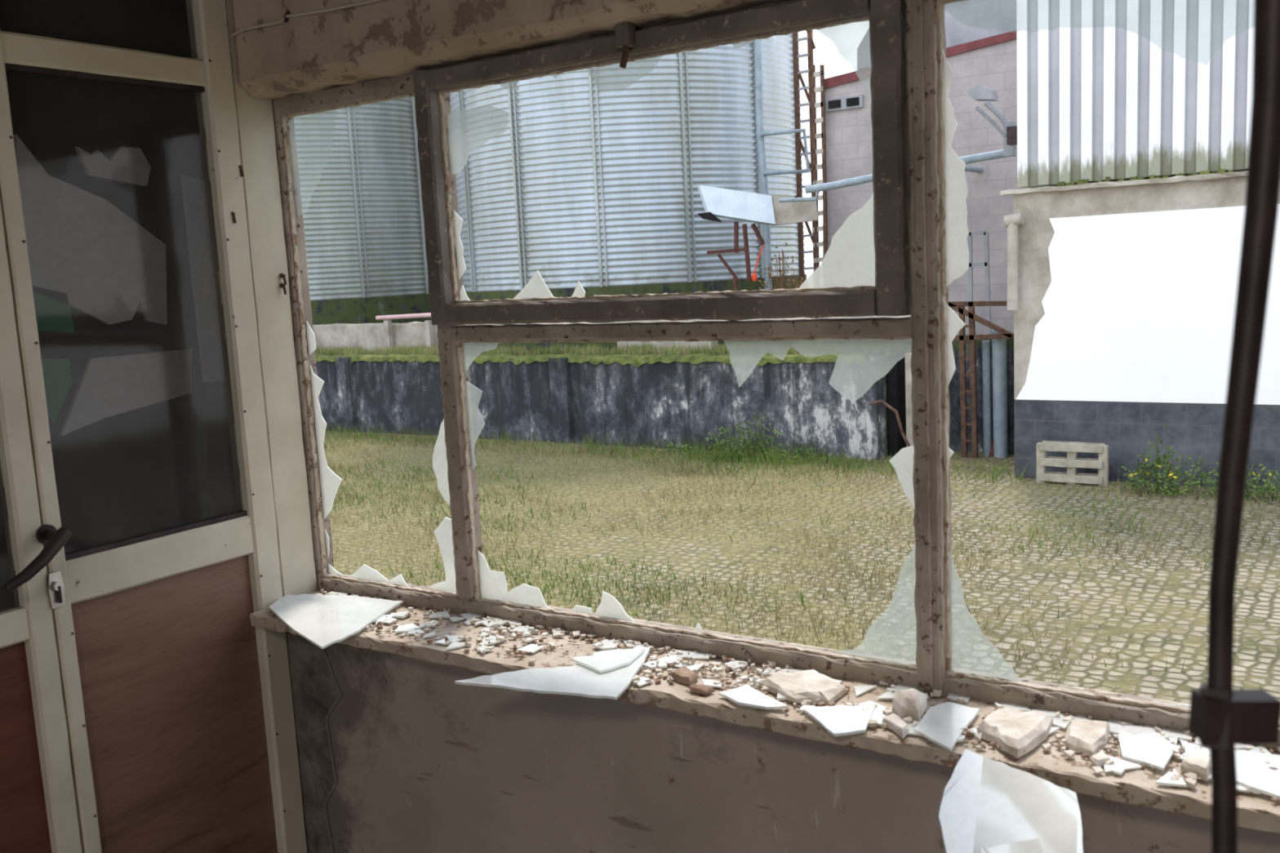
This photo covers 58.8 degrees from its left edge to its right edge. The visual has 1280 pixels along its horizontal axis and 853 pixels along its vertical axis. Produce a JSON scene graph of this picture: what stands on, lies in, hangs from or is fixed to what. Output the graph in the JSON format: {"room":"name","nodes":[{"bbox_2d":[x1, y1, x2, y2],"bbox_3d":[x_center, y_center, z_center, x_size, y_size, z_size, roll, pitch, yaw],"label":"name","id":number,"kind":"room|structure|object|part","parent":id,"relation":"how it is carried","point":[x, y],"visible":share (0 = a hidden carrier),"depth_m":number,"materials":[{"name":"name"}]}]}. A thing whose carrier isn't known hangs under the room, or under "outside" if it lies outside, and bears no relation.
{"room":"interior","nodes":[
{"label":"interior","id":0,"kind":"room"},
{"bbox_2d":[232,0,787,99],"bbox_3d":[0.355,-0.953,1.435,2.555,0.746,0.185,2,10,33],"label":"lintel","id":1,"kind":"object","parent":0,"point":[305,54],"depth_m":1.90,"materials":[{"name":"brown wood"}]},
{"bbox_2d":[315,317,911,455],"bbox_3d":[2.796,-2.817,32.648,20.504,1.477,29.727,2,10,33],"label":"ground","id":2,"kind":"structure","parent":0,"point":[891,347],"depth_m":17.16,"materials":[{"name":"green plant"}]},
{"bbox_2d":[293,96,463,331],"bbox_3d":[-7.342,-6.501,24.848,6.840,9.463,6.840,2,10,33],"label":"silo","id":3,"kind":"object","parent":2,"relation":"on","point":[360,184],"visible":0.16,"depth_m":22.38,"materials":[{"name":"silver metal"}]},
{"bbox_2d":[375,312,434,351],"bbox_3d":[-4.198,-1.690,20.557,1.518,0.715,0.100,2,10,33],"label":"railing","id":4,"kind":"object","parent":2,"relation":"on","point":[387,323],"visible":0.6,"depth_m":20.54,"materials":[{"name":"white metal"}]},
{"bbox_2d":[312,319,717,352],"bbox_3d":[-5.275,-1.672,21.547,15.351,0.584,0.229,2,10,33],"label":"concrete ledge","id":5,"kind":"object","parent":2,"relation":"on","point":[368,335],"visible":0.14,"depth_m":21.16,"materials":[{"name":"grey concrete"}]},
{"bbox_2d":[449,33,809,352],"bbox_3d":[-0.277,-6.001,20.870,6.597,8.863,6.597,2,10,33],"label":"silo","id":6,"kind":"object","parent":2,"relation":"on","point":[592,177],"visible":0.67,"depth_m":18.23,"materials":[{"name":"silver metal"}]},
{"bbox_2d":[697,185,817,347],"bbox_3d":[1.792,-2.420,17.187,1.779,2.487,0.520,-2,8,4],"label":"unloading auger","id":7,"kind":"object","parent":2,"relation":"on","point":[764,209],"visible":0.93,"depth_m":16.84,"materials":[{"name":"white metal"}]},
{"bbox_2d":[754,39,809,342],"bbox_3d":[2.280,-4.279,18.133,0.851,5.855,0.201,-5,8,-15],"label":"downpipe","id":8,"kind":"object","parent":2,"relation":"on","point":[761,134],"visible":0.81,"depth_m":18.02,"materials":[{"name":"grey metal"}]},
{"bbox_2d":[753,242,814,349],"bbox_3d":[2.142,-1.911,16.783,1.061,1.605,0.681,2,10,33],"label":"shrub","id":9,"kind":"object","parent":2,"relation":"on","point":[770,274],"visible":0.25,"depth_m":16.76,"materials":[{"name":"green plant"}]},
{"bbox_2d":[792,29,820,318],"bbox_3d":[2.758,-4.489,18.851,0.427,6.025,0.093,-2,8,9],"label":"ladder","id":10,"kind":"object","parent":2,"relation":"on","point":[811,45],"visible":0.42,"depth_m":18.77,"materials":[{"name":"metal"}]},
{"bbox_2d":[810,0,1021,341],"bbox_3d":[4.176,-3.903,17.204,3.228,6.810,0.565,2,10,33],"label":"block building","id":11,"kind":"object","parent":2,"relation":"on","point":[981,35],"visible":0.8,"depth_m":16.66,"materials":[{"name":"concrete"}]},
{"bbox_2d":[778,120,1016,202],"bbox_3d":[3.868,-3.673,16.143,3.350,0.790,1.875,2,10,33],"label":"pipe","id":12,"kind":"object","parent":11,"relation":"attached to","point":[1008,150],"visible":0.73,"depth_m":15.67,"materials":[{"name":"grey metal"}]},
{"bbox_2d":[966,84,1017,145],"bbox_3d":[4.994,-4.027,15.011,0.667,0.775,2.400,2,10,33],"label":"lamp","id":13,"kind":"object","parent":11,"relation":"attached to","point":[980,92],"visible":0.84,"depth_m":14.09,"materials":[{"name":"metal"}]},
{"bbox_2d":[286,631,1279,852],"bbox_3d":[0.087,-0.048,1.762,6.200,2.600,0.190,2,10,33],"label":"wall","id":14,"kind":"structure","parent":0,"point":[425,762],"depth_m":1.85,"materials":[{"name":"paint"}]},
{"bbox_2d":[0,0,317,852],"bbox_3d":[-0.837,-0.041,2.045,0.057,2.601,0.544,2,10,33],"label":"door","id":15,"kind":"structure","parent":14,"relation":"in","point":[181,701],"depth_m":2.10,"materials":[{"name":"beige paint"}]},
{"bbox_2d":[0,199,82,852],"bbox_3d":[-1.148,0.068,1.521,0.106,2.541,0.724,2,10,33],"label":"door","id":16,"kind":"structure","parent":15,"relation":"attached to","point":[38,811],"depth_m":1.82,"materials":[{"name":"beige paint"}]},
{"bbox_3d":[-1.144,0.811,1.638,0.006,0.858,0.618,2,10,33],"label":"panel","id":17,"kind":"part","parent":16,"relation":"part of","materials":[{"name":"red wood"}]},
{"bbox_3d":[-0.954,0.205,1.785,0.063,0.081,0.116,2,10,33],"label":"handle","id":18,"kind":"part","parent":16,"relation":"part of","materials":[{"name":"black metal"}]},
{"bbox_2d":[47,570,65,608],"bbox_3d":[-0.946,0.266,1.846,0.012,0.058,0.026,2,10,33],"label":"lock","id":19,"kind":"object","parent":15,"relation":"attached to","point":[55,588],"visible":1,"depth_m":1.84,"materials":[{"name":"metal"}]},
{"bbox_2d":[0,0,237,610],"bbox_3d":[-1.247,0.031,1.681,0.040,2.600,1.588,2,10,33],"label":"glass pane","id":20,"kind":"object","parent":15,"relation":"in","point":[111,175],"visible":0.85,"depth_m":2.08,"materials":[{"name":"clear glass"}]},
{"bbox_2d":[4,59,285,817],"bbox_3d":[-0.854,0.077,2.004,0.024,2.084,0.382,2,10,33],"label":"beads","id":21,"kind":"object","parent":15,"relation":"attached to","point":[7,66],"visible":1,"depth_m":1.95,"materials":[{"name":"metal"}]},
{"bbox_3d":[-0.835,0.717,2.100,0.006,0.906,0.364,2,10,33],"label":"wood panel","id":22,"kind":"part","parent":15,"relation":"part of","materials":[{"name":"laminate"}]},
{"bbox_2d":[231,0,381,36],"bbox_3d":[-0.467,-0.720,1.910,0.692,0.022,0.006,2,10,33],"label":"cable","id":23,"kind":"object","parent":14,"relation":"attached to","point":[287,15],"visible":1,"depth_m":1.99,"materials":[{"name":"beige paint"}]},
{"bbox_2d":[286,632,342,852],"bbox_3d":[-0.672,0.722,2.284,0.267,0.634,0.007,2,10,33],"label":"plaster","id":24,"kind":"object","parent":14,"relation":"attached to","point":[316,691],"visible":0.83,"depth_m":2.25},
{"bbox_2d":[249,583,1279,833],"bbox_3d":[0.401,0.393,1.588,2.553,0.027,0.297,2,10,33],"label":"window sill","id":25,"kind":"structure","parent":14,"relation":"attached to","point":[1135,787],"depth_m":1.57,"materials":[{"name":"paint"}]},
{"bbox_2d":[269,593,403,648],"bbox_3d":[-0.608,0.354,2.087,0.262,0.004,0.297,-1,8,14],"label":"shard","id":26,"kind":"object","parent":25,"relation":"on","point":[342,619],"visible":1,"depth_m":2.11},
{"bbox_2d":[454,647,650,699],"bbox_3d":[-0.124,0.374,1.773,0.266,0.004,0.216,0,8,19],"label":"shard","id":27,"kind":"object","parent":25,"relation":"on","point":[578,679],"visible":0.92,"depth_m":1.71},
{"bbox_2d":[571,648,644,672],"bbox_3d":[-0.040,0.362,1.785,0.110,0.004,0.080,-9,10,-37],"label":"shard","id":28,"kind":"object","parent":27,"relation":"on","point":[601,662],"visible":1,"depth_m":1.77},
{"bbox_2d":[671,665,698,684],"bbox_3d":[0.071,0.373,1.710,0.041,0.011,0.049,2,10,33],"label":"fragment","id":29,"kind":"object","parent":25,"relation":"on","point":[683,675],"visible":1,"depth_m":1.70,"materials":[{"name":"beige stone"}]},
{"bbox_2d":[689,684,715,694],"bbox_3d":[0.091,0.382,1.652,0.022,0.006,0.030,-10,11,-41],"label":"fragment","id":30,"kind":"object","parent":25,"relation":"on","point":[701,689],"visible":1,"depth_m":1.65,"materials":[{"name":"brown brick"}]},
{"bbox_2d":[718,684,787,709],"bbox_3d":[0.158,0.385,1.601,0.051,0.004,0.099,-7,9,-28],"label":"shard","id":31,"kind":"object","parent":25,"relation":"on","point":[744,695],"visible":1,"depth_m":1.60},
{"bbox_2d":[272,588,1279,803],"bbox_3d":[0.188,0.374,1.669,2.102,0.009,0.200,2,10,33],"label":"debris","id":32,"kind":"object","parent":25,"relation":"on","point":[674,657],"visible":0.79,"depth_m":1.69,"materials":[{"name":"paint"}]},
{"bbox_2d":[757,669,845,704],"bbox_3d":[0.234,0.373,1.641,0.124,0.014,0.104,2,10,33],"label":"chunk","id":33,"kind":"object","parent":25,"relation":"on","point":[806,685],"visible":1,"depth_m":1.62,"materials":[{"name":"beige stone"}]},
{"bbox_2d":[804,705,875,736],"bbox_3d":[0.282,0.390,1.522,0.094,0.004,0.095,-5,8,-14],"label":"shard","id":34,"kind":"object","parent":25,"relation":"on","point":[839,720],"visible":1,"depth_m":1.52},
{"bbox_2d":[882,714,909,738],"bbox_3d":[0.336,0.390,1.489,0.023,0.011,0.066,-5,8,-18],"label":"chunk","id":35,"kind":"object","parent":25,"relation":"on","point":[894,722],"visible":1,"depth_m":1.48,"materials":[{"name":"beige stone"}]},
{"bbox_2d":[892,688,927,721],"bbox_3d":[0.364,0.372,1.534,0.045,0.032,0.061,2,10,33],"label":"chunk","id":36,"kind":"object","parent":25,"relation":"on","point":[912,702],"visible":0.98,"depth_m":1.52,"materials":[{"name":"beige stone"}]},
{"bbox_2d":[914,702,979,751],"bbox_3d":[0.396,0.390,1.483,0.061,0.004,0.146,2,9,30],"label":"shard","id":37,"kind":"object","parent":25,"relation":"on","point":[941,724],"visible":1,"depth_m":1.48},
{"bbox_2d":[938,749,1083,852],"bbox_3d":[0.406,0.446,1.224,0.145,0.061,0.355,-2,8,8],"label":"shard","id":38,"kind":"object","parent":25,"relation":"on","point":[988,806],"visible":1,"depth_m":1.27},
{"bbox_2d":[977,707,1053,758],"bbox_3d":[0.473,0.385,1.447,0.082,0.020,0.126,2,10,33],"label":"chunk","id":39,"kind":"object","parent":25,"relation":"on","point":[1012,730],"visible":1,"depth_m":1.43,"materials":[{"name":"beige stone"}]},
{"bbox_2d":[1065,719,1109,757],"bbox_3d":[0.558,0.387,1.421,0.051,0.015,0.096,2,10,33],"label":"chunk","id":40,"kind":"object","parent":25,"relation":"on","point":[1087,736],"visible":1,"depth_m":1.41,"materials":[{"name":"beige stone"}]},
{"bbox_2d":[1089,751,1110,767],"bbox_3d":[0.552,0.398,1.363,0.036,0.009,0.017,-9,10,-36],"label":"chunk","id":41,"kind":"object","parent":25,"relation":"on","point":[1098,759],"visible":1,"depth_m":1.36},
{"bbox_2d":[1118,733,1175,770],"bbox_3d":[0.614,0.392,1.384,0.066,0.004,0.099,2,10,33],"label":"shard","id":42,"kind":"object","parent":25,"relation":"on","point":[1152,749],"visible":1,"depth_m":1.38},
{"bbox_2d":[1180,750,1210,781],"bbox_3d":[0.652,0.395,1.329,0.032,0.015,0.055,2,10,33],"label":"chunk","id":43,"kind":"object","parent":25,"relation":"on","point":[1199,763],"visible":0.86,"depth_m":1.32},
{"bbox_2d":[1235,750,1279,799],"bbox_3d":[0.713,0.399,1.302,0.095,0.004,0.123,2,10,33],"label":"shard","id":44,"kind":"object","parent":25,"relation":"on","point":[1255,775],"visible":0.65,"depth_m":1.30},
{"bbox_2d":[271,0,1279,752],"bbox_3d":[0.379,-0.120,1.561,2.599,1.012,0.063,2,10,33],"label":"window","id":45,"kind":"structure","parent":14,"relation":"in","point":[924,327],"depth_m":1.65,"materials":[{"name":"glass"}]},
{"bbox_2d":[412,0,911,324],"bbox_3d":[-0.008,-0.382,1.759,0.875,0.437,0.042,2,10,33],"label":"casement sash","id":46,"kind":"object","parent":45,"relation":"attached to","point":[891,294],"visible":0.97,"depth_m":1.65,"materials":[{"name":"brown wood"}]},
{"bbox_2d":[614,21,635,68],"bbox_3d":[-0.021,-0.570,1.698,0.026,0.067,0.026,2,10,33],"label":"window latch","id":47,"kind":"object","parent":46,"relation":"attached to","point":[624,32],"depth_m":1.69,"materials":[{"name":"brown metal"}]},
{"bbox_2d":[280,0,1190,713],"bbox_3d":[0.381,-0.103,1.562,2.524,0.926,0.015,2,10,33],"label":"window frame","id":48,"kind":"structure","parent":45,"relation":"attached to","point":[1129,701],"depth_m":1.80,"materials":[{"name":"paint"}]},
{"bbox_3d":[0.034,-0.139,1.804,1.755,1.006,0.003,2,10,33],"label":"broken glass panes","id":49,"kind":"part","parent":45,"relation":"part of","materials":[{"name":"clear glass"}]},
{"bbox_2d":[1188,0,1279,852],"bbox_3d":[0.333,-0.011,0.622,0.044,0.583,0.115,2,10,33],"label":"pipe","id":50,"kind":"object","parent":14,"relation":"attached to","point":[1222,717],"visible":1,"depth_m":0.61,"materials":[{"name":"metal"}]},
{"bbox_2d":[324,431,1279,704],"bbox_3d":[-2.078,0.884,13.249,50.000,0.047,16.076,2,10,33],"label":"ground","id":51,"kind":"structure","parent":0,"point":[1163,602],"depth_m":9.96,"materials":[{"name":"green plant"}]},
{"bbox_2d":[315,350,887,460],"bbox_3d":[-5.458,-0.575,20.274,20.524,1.487,0.370,2,10,33],"label":"wall","id":52,"kind":"structure","parent":51,"relation":"on","point":[640,399],"depth_m":16.61,"materials":[{"name":"grey concrete"}]},
{"bbox_2d":[323,411,1279,702],"bbox_3d":[-2.016,0.778,11.505,24.136,0.787,10.619,2,10,33],"label":"vegetation","id":53,"kind":"object","parent":51,"relation":"on","point":[736,456],"visible":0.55,"depth_m":11.64,"materials":[{"name":"green plant"}]},
{"bbox_2d":[869,400,911,446],"bbox_3d":[3.186,0.022,14.333,0.590,0.720,0.040,2,10,33],"label":"rod","id":54,"kind":"object","parent":51,"relation":"on","point":[882,402],"visible":0.81,"depth_m":14.26,"materials":[{"name":"metal"}]},
{"bbox_2d":[887,334,1014,456],"bbox_3d":[4.511,-0.467,15.040,1.855,1.518,2.100,2,10,33],"label":"wall","id":55,"kind":"structure","parent":51,"relation":"on","point":[899,366],"depth_m":14.75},
{"bbox_2d":[967,231,991,333],"bbox_3d":[4.516,-1.823,15.105,0.297,1.523,0.050,2,10,33],"label":"handrail","id":56,"kind":"object","parent":55,"relation":"on","point":[986,264],"visible":0.8,"depth_m":15.05,"materials":[{"name":"grey metal"}]},
{"bbox_2d":[948,300,1013,457],"bbox_3d":[4.271,-0.510,14.281,0.839,2.144,0.060,2,10,33],"label":"ladder","id":57,"kind":"object","parent":51,"relation":"on","point":[958,306],"visible":0.83,"depth_m":14.29,"materials":[{"name":"metal"}]},
{"bbox_2d":[982,329,1008,457],"bbox_3d":[4.500,-0.357,14.398,0.312,1.725,0.178,2,10,33],"label":"downpipe","id":58,"kind":"object","parent":51,"relation":"on","point":[998,448],"visible":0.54,"depth_m":14.34,"materials":[{"name":"grey metal"}]},
{"bbox_2d":[1035,440,1108,486],"bbox_3d":[4.746,0.411,12.479,0.747,0.466,0.151,2,10,33],"label":"pallet","id":59,"kind":"object","parent":51,"relation":"on","point":[1071,461],"visible":0.99,"depth_m":12.43,"materials":[{"name":"beige wood"}]},
{"bbox_2d":[1014,399,1279,490],"bbox_3d":[13.297,0.009,10.693,17.601,0.894,6.000,2,10,33],"label":"base band","id":60,"kind":"object","parent":51,"relation":"on","point":[1195,430],"visible":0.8,"depth_m":12.32,"materials":[{"name":"grey concrete"}]},
{"bbox_2d":[1013,176,1279,404],"bbox_3d":[13.216,-1.599,10.469,17.601,2.357,6.000,2,10,33],"label":"wall","id":61,"kind":"structure","parent":0,"point":[1035,235],"depth_m":12.46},
{"bbox_2d":[1004,212,1023,310],"bbox_3d":[4.180,-1.844,12.693,0.198,1.077,0.140,2,10,33],"label":"pipe","id":62,"kind":"object","parent":61,"relation":"attached to","point":[1011,221],"visible":1,"depth_m":12.65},
{"bbox_2d":[1000,168,1247,195],"bbox_3d":[11.457,-2.344,7.869,17.721,0.130,0.220,2,10,33],"label":"mossy ledge","id":63,"kind":"object","parent":61,"relation":"on","point":[1083,184],"visible":0.98,"depth_m":11.95,"materials":[{"name":"grey concrete"}]},
{"bbox_2d":[1016,0,1253,189],"bbox_3d":[13.200,-4.045,10.043,17.775,2.600,6.020,2,10,33],"label":"cladding","id":64,"kind":"object","parent":61,"relation":"on","point":[1117,90],"visible":0.9,"depth_m":11.88,"materials":[{"name":"silver metal"}]},
{"bbox_2d":[1015,203,1279,404],"bbox_3d":[11.579,-1.003,8.013,17.584,2.019,0.011,2,10,33],"label":"painted panel","id":65,"kind":"object","parent":61,"relation":"attached to","point":[1140,307],"visible":1,"depth_m":12.10,"materials":[{"name":"white paint"}]}
]}

